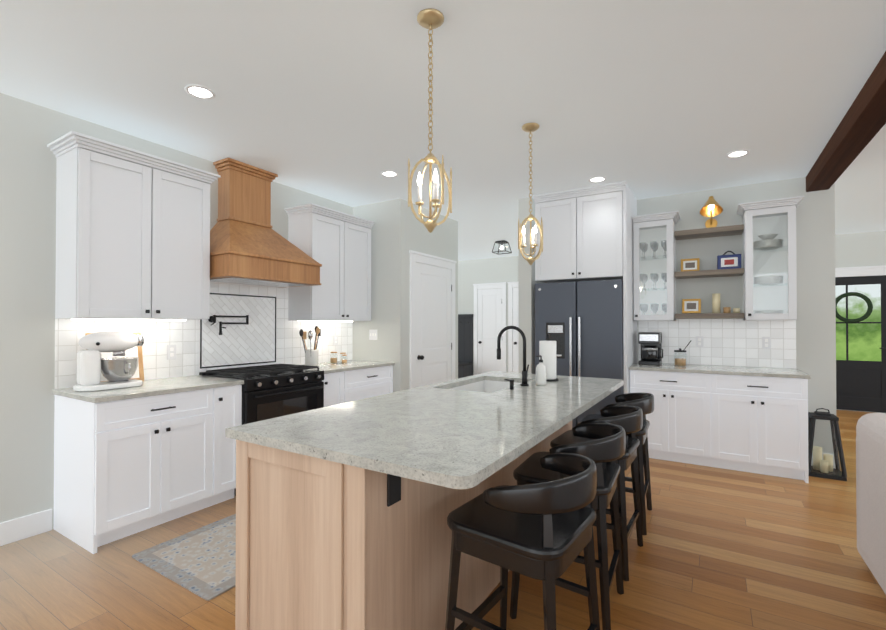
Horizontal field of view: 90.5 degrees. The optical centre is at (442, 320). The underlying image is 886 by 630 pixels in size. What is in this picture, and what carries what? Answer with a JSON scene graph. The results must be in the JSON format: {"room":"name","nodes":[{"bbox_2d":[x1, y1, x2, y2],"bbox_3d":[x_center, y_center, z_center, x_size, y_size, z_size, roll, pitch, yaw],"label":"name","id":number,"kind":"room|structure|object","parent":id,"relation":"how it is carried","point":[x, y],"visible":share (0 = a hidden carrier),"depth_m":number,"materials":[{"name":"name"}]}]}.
{"room":"kitchen","nodes":[
{"label":"kitchen","id":0,"kind":"room"},
{"bbox_2d":[0,410,885,629],"bbox_3d":[2.327,1.386,1.995,14.000,0.050,16.000,0,-1,32],"label":"floor","id":1,"kind":"structure","parent":0,"point":[723,549],"depth_m":2.37,"materials":[{"name":"brown wood"}]},
{"bbox_2d":[52,375,243,553],"bbox_3d":[-2.030,0.914,3.101,0.652,0.915,0.951,0,-1,32],"label":"base cabinet","id":2,"kind":"object","parent":1,"relation":"on","point":[145,455],"visible":0.98,"depth_m":2.81,"materials":[{"name":"white wood"}]},
{"bbox_2d":[73,331,143,391],"bbox_3d":[-2.216,0.263,2.937,0.268,0.381,0.375,0,-1,32],"label":"stand mixer","id":3,"kind":"object","parent":2,"relation":"on","point":[116,372],"visible":1,"depth_m":2.89,"materials":[{"name":"white metal"}]},
{"bbox_2d":[85,332,143,381],"bbox_3d":[-2.341,0.273,3.145,0.073,0.367,0.340,0,-1,32],"label":"cutting board","id":4,"kind":"object","parent":2,"relation":"on","point":[135,351],"visible":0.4,"depth_m":3.24,"materials":[{"name":"brown wood"}]},
{"bbox_2d":[132,514,235,600],"bbox_3d":[-1.011,1.367,3.075,0.780,0.008,1.750,0,-1,32],"label":"rug","id":5,"kind":"object","parent":1,"relation":"on","point":[200,562],"visible":0.44,"depth_m":2.50,"materials":[{"name":"beige fabric"}]},
{"bbox_2d":[199,364,323,495],"bbox_3d":[-1.545,0.900,3.830,0.686,0.957,0.786,0,-1,32],"label":"range","id":6,"kind":"object","parent":1,"relation":"on","point":[273,391],"visible":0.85,"depth_m":3.64,"materials":[{"name":"black metal"}]},
{"bbox_2d":[311,360,394,406],"bbox_3d":[-1.086,0.928,4.640,0.652,0.915,1.063,0,-1,32],"label":"base cabinet","id":7,"kind":"object","parent":1,"relation":"on","point":[351,380],"visible":0.38,"depth_m":4.47,"materials":[{"name":"white wood"}]},
{"bbox_2d":[299,326,320,365],"bbox_3d":[-1.343,0.264,4.519,0.185,0.409,0.274,0,-1,32],"label":"utensil crock","id":8,"kind":"object","parent":7,"relation":"on","point":[311,357],"visible":1,"depth_m":4.47,"materials":[{"name":"white ceramic"}]},
{"bbox_2d":[330,352,337,362],"bbox_3d":[-1.199,0.410,4.824,0.079,0.122,0.079,0,-1,20],"label":"spice jar","id":9,"kind":"object","parent":7,"relation":"on","point":[334,360],"depth_m":4.79,"materials":[{"name":"clear glass"}]},
{"bbox_2d":[340,353,346,362],"bbox_3d":[-1.101,0.419,4.873,0.069,0.107,0.164,0,-1,-22],"label":"spice jar","id":10,"kind":"object","parent":7,"relation":"on","point":[343,360],"depth_m":4.88,"materials":[{"name":"clear glass"}]},
{"bbox_2d":[235,379,590,629],"bbox_3d":[0.175,0.921,2.574,0.900,0.890,2.442,0,-1,32],"label":"kitchen island","id":11,"kind":"object","parent":1,"relation":"on","point":[343,510],"depth_m":1.61,"materials":[{"name":"brown wood"}]},
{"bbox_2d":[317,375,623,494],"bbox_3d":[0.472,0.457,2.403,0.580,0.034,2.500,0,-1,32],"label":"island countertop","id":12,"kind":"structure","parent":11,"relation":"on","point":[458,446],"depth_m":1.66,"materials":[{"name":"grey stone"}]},
{"bbox_2d":[504,379,513,389],"bbox_3d":[0.425,0.411,2.819,0.066,0.063,0.032,0,-1,32],"label":"soap pump","id":13,"kind":"object","parent":12,"relation":"on","point":[511,381],"visible":1,"depth_m":2.80,"materials":[{"name":"black metal"}]},
{"bbox_2d":[497,326,528,385],"bbox_3d":[0.483,0.241,3.032,0.233,0.406,0.078,0,-1,32],"label":"island faucet","id":14,"kind":"object","parent":12,"relation":"on","point":[524,371],"visible":1,"depth_m":2.98,"materials":[{"name":"black metal"}]},
{"bbox_2d":[536,355,545,384],"bbox_3d":[0.673,0.343,3.019,0.072,0.203,0.072,0,-1,32],"label":"soap bottle","id":15,"kind":"object","parent":12,"relation":"on","point":[540,373],"visible":1,"depth_m":2.99,"materials":[{"name":"white"}]},
{"bbox_2d":[539,334,557,380],"bbox_3d":[0.780,0.274,3.271,0.150,0.347,0.150,0,-1,32],"label":"paper towel","id":16,"kind":"object","parent":12,"relation":"on","point":[547,350],"visible":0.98,"depth_m":3.21,"materials":[{"name":"white paper"}]},
{"bbox_2d":[458,314,472,377],"bbox_3d":[0.294,0.651,9.559,0.600,1.560,0.436,0,-1,32],"label":"panel","id":17,"kind":"object","parent":1,"relation":"on","point":[465,345],"visible":0.48,"depth_m":9.63,"materials":[{"name":"grey"}]},
{"bbox_2d":[445,453,599,629],"bbox_3d":[0.306,0.928,1.595,0.478,0.861,0.476,0,-1,37],"label":"bar stool","id":18,"kind":"object","parent":1,"relation":"on","point":[543,531],"visible":1,"depth_m":1.46,"materials":[{"name":"black paint"}]},
{"bbox_2d":[510,423,625,629],"bbox_3d":[0.612,0.932,2.101,0.485,0.861,0.483,0,-1,32],"label":"bar stool","id":19,"kind":"object","parent":1,"relation":"on","point":[604,449],"visible":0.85,"depth_m":1.96,"materials":[{"name":"black paint"}]},
{"bbox_2d":[535,279,623,427],"bbox_3d":[1.562,0.493,4.857,0.902,1.790,0.775,0,-1,32],"label":"refrigerator","id":20,"kind":"object","parent":1,"relation":"on","point":[580,323],"visible":0.6,"depth_m":4.52,"materials":[{"name":"black metal"}]},
{"bbox_2d":[533,181,637,393],"bbox_3d":[1.590,0.014,4.874,0.941,2.748,0.776,0,-1,32],"label":"tall cabinet","id":21,"kind":"object","parent":1,"relation":"on","point":[587,233],"visible":0.96,"depth_m":4.56,"materials":[{"name":"white wood"}]},
{"bbox_2d":[550,406,642,580],"bbox_3d":[0.916,0.937,2.594,0.482,0.861,0.477,0,-1,32],"label":"bar stool","id":22,"kind":"object","parent":1,"relation":"on","point":[629,419],"visible":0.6,"depth_m":2.44,"materials":[{"name":"black leather"}]},
{"bbox_2d":[577,393,653,534],"bbox_3d":[1.220,0.942,3.089,0.482,0.861,0.477,0,-1,32],"label":"bar stool","id":23,"kind":"object","parent":1,"relation":"on","point":[644,402],"visible":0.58,"depth_m":2.91,"materials":[{"name":"black paint"}]},
{"bbox_2d":[630,370,720,467],"bbox_3d":[2.365,0.942,4.484,0.761,0.886,0.616,0,-1,32],"label":"base cabinet","id":24,"kind":"object","parent":1,"relation":"on","point":[685,420],"depth_m":4.19,"materials":[{"name":"white wood"}]},
{"bbox_2d":[721,374,808,482],"bbox_3d":[2.908,0.939,4.151,0.761,0.886,0.616,0,-1,32],"label":"base cabinet","id":25,"kind":"object","parent":1,"relation":"on","point":[747,419],"depth_m":3.85,"materials":[{"name":"white wood"}]},
{"bbox_2d":[629,362,810,377],"bbox_3d":[2.636,0.482,4.307,1.412,0.030,0.641,0,-1,32],"label":"countertop","id":26,"kind":"structure","parent":25,"relation":"on","point":[750,372],"depth_m":4.14,"materials":[{"name":"grey stone"}]},
{"bbox_2d":[638,332,662,365],"bbox_3d":[2.220,0.300,4.673,0.226,0.340,0.263,0,-1,32],"label":"coffee maker","id":27,"kind":"object","parent":26,"relation":"on","point":[651,348],"visible":1,"depth_m":4.59,"materials":[{"name":"black paint"}]},
{"bbox_2d":[674,341,690,365],"bbox_3d":[2.472,0.338,4.532,0.163,0.262,0.120,0,-1,32],"label":"jar","id":28,"kind":"object","parent":26,"relation":"on","point":[680,361],"visible":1,"depth_m":4.51,"materials":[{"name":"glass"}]},
{"bbox_2d":[808,408,846,480],"bbox_3d":[3.407,1.084,3.939,0.277,0.590,0.277,0,-1,32],"label":"lantern","id":29,"kind":"object","parent":1,"relation":"on","point":[821,468],"visible":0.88,"depth_m":3.90,"materials":[{"name":"black metal"}]},
{"bbox_2d":[856,413,885,593],"bbox_3d":[2.064,0.888,1.117,0.985,0.930,2.720,0,-1,32],"label":"sofa","id":30,"kind":"object","parent":1,"relation":"on","point":[871,481],"visible":1,"depth_m":2.22,"materials":[{"name":"fabric"}]},
{"bbox_2d":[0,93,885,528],"bbox_3d":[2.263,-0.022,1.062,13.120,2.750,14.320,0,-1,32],"label":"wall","id":31,"kind":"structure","parent":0,"point":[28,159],"depth_m":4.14,"materials":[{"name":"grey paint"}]},
{"bbox_2d":[0,509,51,545],"bbox_3d":[-4.169,1.275,0.227,0.014,0.140,6.190,0,-1,32],"label":"baseboard","id":32,"kind":"structure","parent":31,"relation":"attached to","point":[21,528],"depth_m":2.75,"materials":[{"name":"white wood"}]},
{"bbox_2d":[47,131,220,320],"bbox_3d":[-2.160,-0.568,3.148,0.396,1.142,0.940,0,-1,32],"label":"upper cabinet","id":33,"kind":"object","parent":31,"relation":"attached to","point":[132,234],"visible":1,"depth_m":2.95,"materials":[{"name":"white wood"}]},
{"bbox_2d":[55,282,352,388],"bbox_3d":[-1.815,0.062,4.079,0.009,0.804,2.798,0,-1,32],"label":"backsplash","id":34,"kind":"structure","parent":31,"relation":"attached to","point":[268,334],"depth_m":3.88,"materials":[{"name":"tile"}]},
{"bbox_2d":[208,315,248,334],"bbox_3d":[-1.877,0.041,3.865,0.109,0.175,0.354,0,-1,32],"label":"pot filler","id":35,"kind":"object","parent":34,"relation":"attached to","point":[212,319],"visible":1,"depth_m":3.79,"materials":[{"name":"black metal"}]},
{"bbox_2d":[210,158,321,287],"bbox_3d":[-1.617,-0.847,3.867,0.572,1.042,0.928,0,-1,32],"label":"range hood","id":36,"kind":"object","parent":31,"relation":"attached to","point":[249,245],"visible":0.79,"depth_m":3.79,"materials":[{"name":"brown wood"}]},
{"bbox_2d":[285,203,374,321],"bbox_3d":[-1.190,-0.553,4.729,0.396,1.142,0.930,0,-1,32],"label":"upper cabinet","id":37,"kind":"object","parent":31,"relation":"attached to","point":[336,244],"visible":1,"depth_m":4.54,"materials":[{"name":"white wood"}]},
{"bbox_2d":[369,330,376,339],"bbox_3d":[-0.810,0.170,5.096,0.120,0.120,0.010,0,-1,32],"label":"switch plate","id":38,"kind":"object","parent":31,"relation":"attached to","point":[372,334],"visible":1,"depth_m":5.09,"materials":[{"name":"white plastic"}]},
{"bbox_2d":[409,250,456,388],"bbox_3d":[-0.080,0.298,5.453,0.085,2.190,1.044,0,-1,32],"label":"pantry door","id":39,"kind":"structure","parent":31,"relation":"in","point":[432,324],"depth_m":5.42,"materials":[{"name":"white wood"}]},
{"bbox_2d":[473,282,506,374],"bbox_3d":[0.979,0.319,9.349,0.784,2.220,0.086,0,-1,32],"label":"door","id":40,"kind":"structure","parent":31,"relation":"in","point":[489,312],"depth_m":9.38,"materials":[{"name":"white wood"}]},
{"bbox_2d":[507,281,518,372],"bbox_3d":[1.742,0.315,8.881,0.954,2.220,0.086,0,-1,32],"label":"hall door","id":41,"kind":"structure","parent":31,"relation":"in","point":[513,334],"depth_m":9.09,"materials":[{"name":"white wood"}]},
{"bbox_2d":[632,211,680,320],"bbox_3d":[2.280,-0.544,4.679,0.430,1.100,0.396,0,-1,32],"label":"upper cabinet","id":42,"kind":"object","parent":31,"relation":"attached to","point":[654,267],"visible":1,"depth_m":4.65,"materials":[{"name":"white wood"}]},
{"bbox_2d":[674,224,743,318],"bbox_3d":[2.705,-0.466,4.482,0.592,0.900,0.286,0,-1,32],"label":"floating shelves","id":43,"kind":"object","parent":31,"relation":"attached to","point":[710,232],"visible":1,"depth_m":4.40,"materials":[{"name":"brown wood"}]},
{"bbox_2d":[681,258,699,271],"bbox_3d":[2.583,-0.568,4.591,0.170,0.143,0.085,0,-1,32],"label":"picture frame","id":44,"kind":"object","parent":43,"relation":"on","point":[692,264],"visible":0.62,"depth_m":4.56,"materials":[{"name":"gold metal"}]},
{"bbox_2d":[682,299,700,313],"bbox_3d":[2.591,-0.143,4.582,0.170,0.152,0.085,0,-1,32],"label":"picture frame","id":45,"kind":"object","parent":43,"relation":"on","point":[691,306],"visible":1,"depth_m":4.56,"materials":[{"name":"gold metal"}]},
{"bbox_2d":[712,293,739,312],"bbox_3d":[2.833,-0.168,4.400,0.233,0.200,0.085,0,-1,32],"label":"candle","id":46,"kind":"object","parent":43,"relation":"on","point":[716,303],"visible":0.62,"depth_m":4.42,"materials":[{"name":"beige wax"}]},
{"bbox_2d":[717,251,740,269],"bbox_3d":[2.855,-0.596,4.385,0.200,0.196,0.095,0,-1,32],"label":"picture frame","id":47,"kind":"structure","parent":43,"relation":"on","point":[732,261],"depth_m":4.35,"materials":[{"name":"blue wood"}]},
{"bbox_2d":[700,196,722,227],"bbox_3d":[2.727,-1.105,4.468,0.200,0.309,0.297,0,-1,32],"label":"brass sconce","id":48,"kind":"object","parent":31,"relation":"attached to","point":[711,207],"visible":0.96,"depth_m":4.48,"materials":[{"name":"gold metal"}]},
{"bbox_2d":[638,318,795,368],"bbox_3d":[2.796,0.212,4.585,1.398,0.514,0.009,0,-1,32],"label":"backsplash","id":49,"kind":"structure","parent":31,"relation":"attached to","point":[748,343],"depth_m":4.51,"materials":[{"name":"tile"}]},
{"bbox_2d":[737,196,803,319],"bbox_3d":[3.096,-0.549,4.178,0.485,1.100,0.396,0,-1,32],"label":"upper cabinet","id":50,"kind":"object","parent":31,"relation":"attached to","point":[769,267],"visible":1,"depth_m":4.14,"materials":[{"name":"white wood"}]},
{"bbox_2d":[811,451,835,467],"bbox_3d":[3.516,1.311,4.130,0.285,0.140,0.014,0,-1,32],"label":"baseboard","id":51,"kind":"structure","parent":31,"relation":"attached to","point":[812,451],"depth_m":4.08,"materials":[{"name":"white"}]},
{"bbox_2d":[835,265,885,412],"bbox_3d":[6.272,0.293,6.809,1.350,2.225,0.077,0,-1,32],"label":"front door","id":52,"kind":"structure","parent":31,"relation":"in","point":[861,342],"depth_m":6.75,"materials":[{"name":"black"}]},
{"bbox_2d":[0,0,885,260],"bbox_3d":[2.327,-1.414,2.021,14.000,0.050,16.000,0,-1,32],"label":"ceiling","id":53,"kind":"structure","parent":0,"point":[642,99],"depth_m":2.62,"materials":[{"name":"white paint"}]},
{"bbox_2d":[185,85,215,99],"bbox_3d":[-1.469,-1.379,2.660,0.164,0.004,0.164,0,-1,32],"label":"recessed light","id":54,"kind":"object","parent":53,"relation":"in","point":[200,92],"visible":1,"depth_m":2.66,"materials":[{"name":"white plastic"}]},
{"bbox_2d":[381,171,397,176],"bbox_3d":[-0.499,-1.366,4.107,0.164,0.004,0.164,0,-1,32],"label":"recessed light","id":55,"kind":"object","parent":53,"relation":"in","point":[389,173],"visible":1,"depth_m":4.09,"materials":[{"name":"white plastic"}]},
{"bbox_2d":[408,8,451,232],"bbox_3d":[-0.057,-0.893,2.012,0.166,0.988,0.166,0,-1,14],"label":"pendant light","id":56,"kind":"object","parent":53,"relation":"hanging from","point":[430,18],"visible":1,"depth_m":2.00,"materials":[{"name":"gold metal"}]},
{"bbox_2d":[492,240,511,253],"bbox_3d":[1.001,-1.239,7.468,0.261,0.194,0.261,0,-1,32],"label":"hall ceiling light","id":57,"kind":"object","parent":53,"relation":"attached to","point":[502,242],"visible":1,"depth_m":7.46,"materials":[{"name":"black metal"}]},
{"bbox_2d":[518,123,542,264],"bbox_3d":[0.623,-0.882,3.120,0.166,0.988,0.166,0,-1,14],"label":"pendant light","id":58,"kind":"object","parent":53,"relation":"hanging from","point":[530,127],"visible":1,"depth_m":3.11,"materials":[{"name":"gold metal"}]},
{"bbox_2d":[588,177,605,182],"bbox_3d":[1.499,-1.364,4.265,0.164,0.004,0.164,0,-1,32],"label":"recessed light","id":59,"kind":"object","parent":53,"relation":"in","point":[597,179],"visible":0.96,"depth_m":4.26,"materials":[{"name":"white plastic"}]},
{"bbox_2d":[726,150,749,157],"bbox_3d":[2.430,-1.370,3.623,0.164,0.004,0.164,0,-1,32],"label":"recessed light","id":60,"kind":"object","parent":53,"relation":"in","point":[737,153],"visible":1,"depth_m":3.61,"materials":[{"name":"white plastic"}]},
{"bbox_2d":[806,51,885,191],"bbox_3d":[0.802,-1.334,-0.302,0.170,0.148,10.447,0,-1,32],"label":"ceiling beam","id":61,"kind":"structure","parent":53,"relation":"attached to","point":[861,124],"depth_m":2.94,"materials":[{"name":"brown wood"}]}
]}

